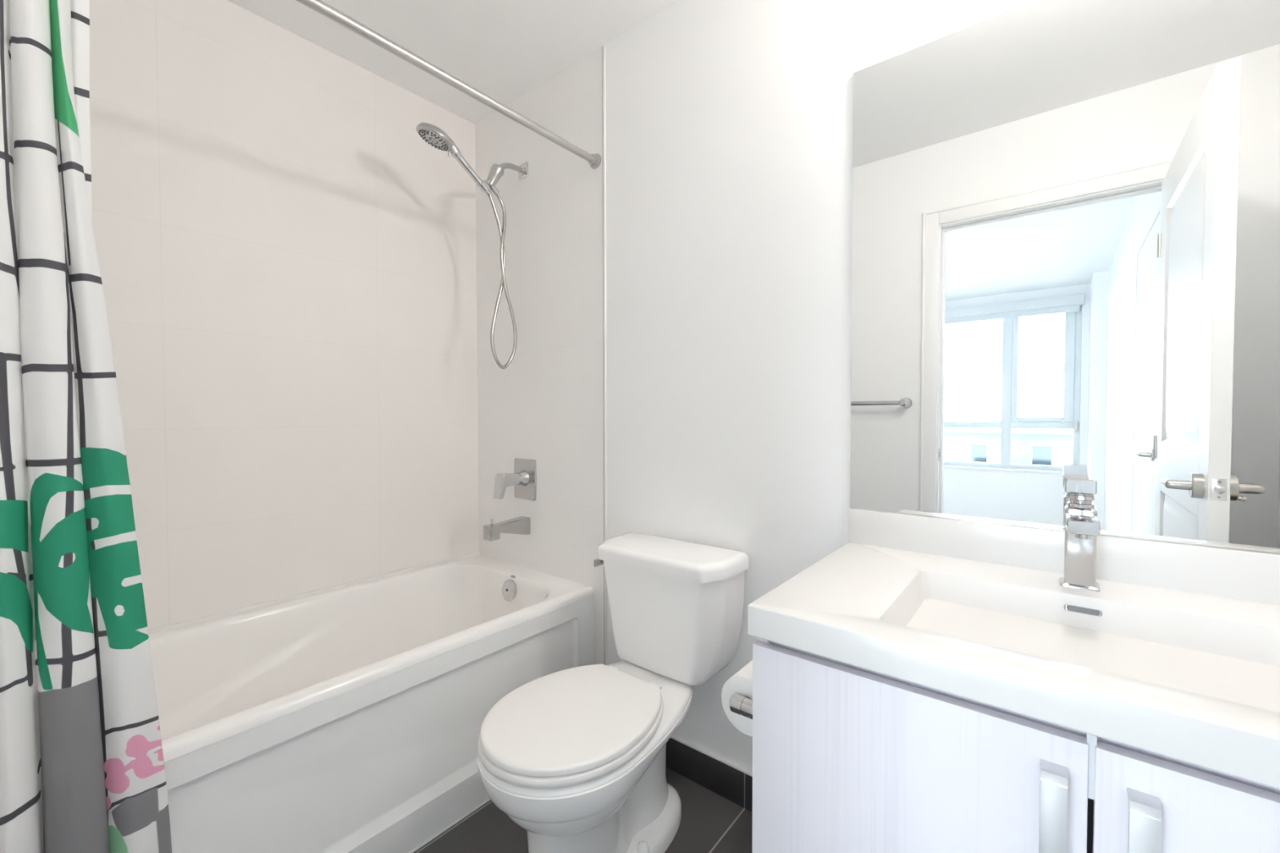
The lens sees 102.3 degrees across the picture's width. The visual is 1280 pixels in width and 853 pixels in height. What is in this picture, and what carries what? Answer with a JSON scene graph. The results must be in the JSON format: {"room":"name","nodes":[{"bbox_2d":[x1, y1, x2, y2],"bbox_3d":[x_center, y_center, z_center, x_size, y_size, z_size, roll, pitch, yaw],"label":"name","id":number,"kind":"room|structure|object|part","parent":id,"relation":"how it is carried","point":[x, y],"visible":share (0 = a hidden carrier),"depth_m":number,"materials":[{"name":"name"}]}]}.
{"room":"bathroom","nodes":[
{"label":"bathroom","id":0,"kind":"room"},
{"bbox_2d":[88,0,479,630],"bbox_3d":[-1.242,-0.110,1.763,0.100,2.440,1.708,1,2,39],"label":"wall","id":1,"kind":"structure","parent":0,"point":[288,267],"depth_m":1.71,"materials":[{"name":"tile"}]},
{"bbox_2d":[148,551,479,635],"bbox_3d":[-1.191,0.592,1.752,0.014,0.027,1.486,1,2,39],"label":"trim","id":2,"kind":"structure","parent":1,"relation":"attached to","point":[166,628],"depth_m":1.76,"materials":[{"name":"white"}]},
{"bbox_2d":[227,0,677,124],"bbox_3d":[-0.174,-1.342,0.876,2.843,0.060,1.708,1,2,39],"label":"ceiling","id":3,"kind":"structure","parent":0,"point":[504,50],"depth_m":1.75,"materials":[{"name":"white paint"}]},
{"bbox_2d":[475,46,604,664],"bbox_3d":[-0.397,-0.119,2.115,0.775,2.440,0.100,1,2,39],"label":"tiled wall","id":4,"kind":"structure","parent":0,"point":[546,407],"depth_m":2.01,"materials":[{"name":"tile"}]},
{"bbox_2d":[296,0,600,168],"bbox_3d":[-0.624,-0.937,1.260,0.052,0.062,1.490,1,2,39],"label":"curtain rod","id":5,"kind":"object","parent":4,"relation":"attached to","point":[320,6],"visible":1,"depth_m":1.36,"materials":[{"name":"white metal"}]},
{"bbox_2d":[0,0,172,852],"bbox_3d":[-0.948,0.036,0.837,0.105,1.950,0.269,1,2,39],"label":"shower curtain","id":6,"kind":"object","parent":5,"relation":"hanging from","point":[82,769],"visible":1,"depth_m":0.83,"materials":[{"name":"fabric"}]},
{"bbox_2d":[476,161,528,195],"bbox_3d":[-0.539,-0.972,2.008,0.060,0.180,0.216,1,2,39],"label":"fitting","id":7,"kind":"object","parent":4,"relation":"attached to","point":[496,171],"visible":1,"depth_m":1.98,"materials":[{"name":"silver metal"}]},
{"bbox_2d":[416,122,516,368],"bbox_3d":[-0.624,-0.632,1.909,0.123,0.817,0.404,1,2,39],"label":"shower","id":8,"kind":"object","parent":7,"relation":"attached to","point":[433,135],"visible":0.99,"depth_m":1.98,"materials":[{"name":"silver metal"}]},
{"bbox_3d":[-0.634,-0.954,1.890,0.036,0.161,0.204,1,2,39],"label":"handle","id":9,"kind":"part","parent":8,"relation":"part of","materials":[{"name":"silver metal"}]},
{"bbox_3d":[-0.515,-1.012,2.037,0.021,0.062,0.139,1,2,39],"label":"arm","id":10,"kind":"part","parent":7,"relation":"part of","materials":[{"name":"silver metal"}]},
{"bbox_2d":[482,515,530,541],"bbox_3d":[-0.529,0.399,2.049,0.058,0.088,0.191,1,2,39],"label":"tub spout","id":11,"kind":"object","parent":4,"relation":"attached to","point":[521,525],"visible":1,"depth_m":2.03,"materials":[{"name":"grey metal"}]},
{"bbox_2d":[493,457,537,500],"bbox_3d":[-0.514,0.217,2.063,0.141,0.165,0.143,1,2,39],"label":"shower valve","id":12,"kind":"object","parent":4,"relation":"attached to","point":[523,478],"visible":1,"depth_m":2.08,"materials":[{"name":"grey metal"}]},
{"bbox_3d":[-0.530,0.232,2.044,0.048,0.097,0.092,1,2,39],"label":"lever","id":13,"kind":"part","parent":12,"relation":"part of","materials":[{"name":"silver metal"}]},
{"bbox_3d":[-0.472,0.216,2.115,0.141,0.165,0.008,1,2,39],"label":"valve plate","id":14,"kind":"part","parent":12,"relation":"part of","materials":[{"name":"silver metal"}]},
{"bbox_2d":[413,767,752,852],"bbox_3d":[-0.171,1.157,0.932,2.843,0.060,1.708,1,2,39],"label":"floor","id":15,"kind":"structure","parent":0,"point":[710,823],"depth_m":1.43,"materials":[{"name":"grey tile"}]},
{"bbox_2d":[148,554,594,852],"bbox_3d":[-0.913,0.854,1.535,0.723,0.520,1.487,1,2,39],"label":"bathtub","id":16,"kind":"object","parent":15,"relation":"on","point":[349,719],"visible":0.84,"depth_m":1.45,"materials":[{"name":"white ceramic"}]},
{"bbox_2d":[148,554,594,762],"bbox_3d":[-0.913,0.794,1.533,0.723,0.398,1.487,1,2,39],"label":"basin","id":17,"kind":"object","parent":16,"relation":"in","point":[411,666],"depth_m":1.55,"materials":[{"name":"white ceramic"}]},
{"bbox_2d":[409,798,490,852],"bbox_3d":[-0.631,1.117,1.314,0.007,0.004,1.486,1,2,39],"label":"trim","id":18,"kind":"structure","parent":16,"relation":"attached to","point":[489,799],"depth_m":1.44,"materials":[{"name":"white"}]},
{"bbox_3d":[-0.504,0.635,2.004,0.082,0.081,0.033,1,2,39],"label":"overflow plate","id":19,"kind":"part","parent":16,"relation":"part of","materials":[{"name":"silver metal"}]},
{"bbox_2d":[477,532,748,852],"bbox_3d":[-0.084,0.742,1.348,0.449,0.752,0.710,1,2,39],"label":"toilet","id":20,"kind":"object","parent":15,"relation":"on","point":[575,757],"visible":1,"depth_m":1.32,"materials":[{"name":"white ceramic"}]},
{"bbox_3d":[-0.166,0.714,1.245,0.389,0.020,0.446,1,2,39],"label":"seat","id":21,"kind":"part","parent":20,"relation":"part of","materials":[{"name":"white plastic"}]},
{"bbox_3d":[-0.158,0.692,1.255,0.378,0.023,0.463,1,2,39],"label":"seat lid","id":22,"kind":"part","parent":20,"relation":"part of","materials":[{"name":"white plastic"}]},
{"bbox_3d":[-0.095,0.920,1.338,0.392,0.396,0.674,1,2,39],"label":"bowl","id":23,"kind":"part","parent":20,"relation":"part of","materials":[{"name":"white ceramic"}]},
{"bbox_3d":[-0.121,0.428,1.630,0.018,0.022,0.053,1,2,39],"label":"flush lever","id":24,"kind":"part","parent":20,"relation":"part of","materials":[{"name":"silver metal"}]},
{"bbox_3d":[0.074,0.385,1.537,0.449,0.046,0.205,1,2,39],"label":"tank lid","id":25,"kind":"part","parent":20,"relation":"part of","materials":[{"name":"white ceramic"}]},
{"bbox_3d":[0.079,0.560,1.547,0.426,0.303,0.189,1,2,39],"label":"tank","id":26,"kind":"part","parent":20,"relation":"part of","materials":[{"name":"white ceramic"}]},
{"bbox_2d":[751,637,1279,852],"bbox_3d":[0.752,0.742,0.777,1.013,0.776,0.574,1,2,39],"label":"vanity cabinet","id":27,"kind":"object","parent":15,"relation":"on","point":[847,758],"visible":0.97,"depth_m":0.70,"materials":[{"name":"laminate"}]},
{"bbox_2d":[728,693,752,719],"bbox_3d":[0.257,0.541,1.036,0.088,0.044,0.170,1,2,39],"label":"toilet paper holder","id":28,"kind":"object","parent":27,"relation":"attached to","point":[740,704],"visible":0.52,"depth_m":0.99,"materials":[{"name":"silver metal"}]},
{"bbox_2d":[721,660,752,736],"bbox_3d":[0.242,0.552,1.057,0.115,0.115,0.100,1,2,39],"label":"toilet paper roll","id":29,"kind":"object","parent":28,"relation":"hanging from","point":[740,683],"visible":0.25,"depth_m":1.03,"materials":[{"name":"white paper"}]},
{"bbox_3d":[0.368,0.695,0.760,0.434,0.642,0.019,1,2,39],"label":"door","id":30,"kind":"part","parent":27,"relation":"part of","materials":[{"name":"laminate"}]},
{"bbox_2d":[747,507,1279,789],"bbox_3d":[0.755,0.313,0.771,1.019,0.190,0.566,1,2,39],"label":"sink","id":31,"kind":"object","parent":27,"relation":"on","point":[1176,654],"visible":1,"depth_m":0.84,"materials":[{"name":"white ceramic"}]},
{"bbox_2d":[1059,478,1100,591],"bbox_3d":[0.791,0.195,0.925,0.057,0.206,0.154,1,2,39],"label":"faucet","id":32,"kind":"object","parent":31,"relation":"on","point":[1082,523],"visible":1,"depth_m":0.94,"materials":[{"name":"silver metal"}]},
{"bbox_3d":[0.799,0.112,0.938,0.042,0.042,0.112,1,2,39],"label":"lever","id":33,"kind":"part","parent":32,"relation":"part of","materials":[{"name":"silver metal"}]},
{"bbox_3d":[0.782,0.175,0.914,0.043,0.036,0.126,1,2,39],"label":"spout","id":34,"kind":"part","parent":32,"relation":"part of","materials":[{"name":"silver metal"}]},
{"bbox_3d":[0.499,0.500,0.623,0.026,0.177,0.025,1,2,39],"label":"handle","id":35,"kind":"part","parent":27,"relation":"part of","materials":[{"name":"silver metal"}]},
{"bbox_3d":[0.559,0.501,0.574,0.026,0.177,0.025,1,2,39],"label":"handle","id":36,"kind":"part","parent":27,"relation":"part of","materials":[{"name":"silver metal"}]},
{"bbox_3d":[0.710,0.700,0.484,0.434,0.642,0.019,1,2,39],"label":"door","id":37,"kind":"part","parent":27,"relation":"part of","materials":[{"name":"laminate"}]},
{"bbox_2d":[605,0,1279,772],"bbox_3d":[0.672,-0.102,1.256,1.968,2.440,0.100,1,2,39],"label":"wall","id":38,"kind":"structure","parent":0,"point":[729,123],"depth_m":1.50,"materials":[{"name":"white paint"}]},
{"bbox_2d":[602,44,607,665],"bbox_3d":[-0.124,-0.113,1.829,0.009,2.440,0.006,1,2,39],"label":"trim","id":39,"kind":"structure","parent":38,"relation":"attached to","point":[604,45],"depth_m":1.82,"materials":[{"name":"white"}]},
{"bbox_2d":[666,737,752,812],"bbox_3d":[0.605,1.067,1.269,1.859,0.104,0.011,1,2,39],"label":"baseboard","id":40,"kind":"structure","parent":38,"relation":"attached to","point":[722,780],"depth_m":1.57,"materials":[{"name":"grey tile"}]},
{"bbox_2d":[670,734,752,777],"bbox_3d":[0.604,1.011,1.267,1.859,0.008,0.013,1,2,39],"label":"trim","id":41,"kind":"structure","parent":38,"relation":"attached to","point":[731,764],"depth_m":1.57,"materials":[{"name":"white"}]},
{"bbox_2d":[848,507,1279,605],"bbox_3d":[0.926,0.255,0.983,1.019,0.084,0.020,1,2,39],"label":"backsplash","id":42,"kind":"structure","parent":38,"relation":"attached to","point":[1254,576],"depth_m":1.00,"materials":[{"name":"white"}]},
{"bbox_2d":[849,0,1279,553],"bbox_3d":[0.929,-0.330,0.977,1.017,1.084,0.006,1,2,39],"label":"wall mirror","id":43,"kind":"object","parent":38,"relation":"attached to","point":[1066,213],"visible":1,"depth_m":1.02,"materials":[{"name":"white mirror"}]}
]}

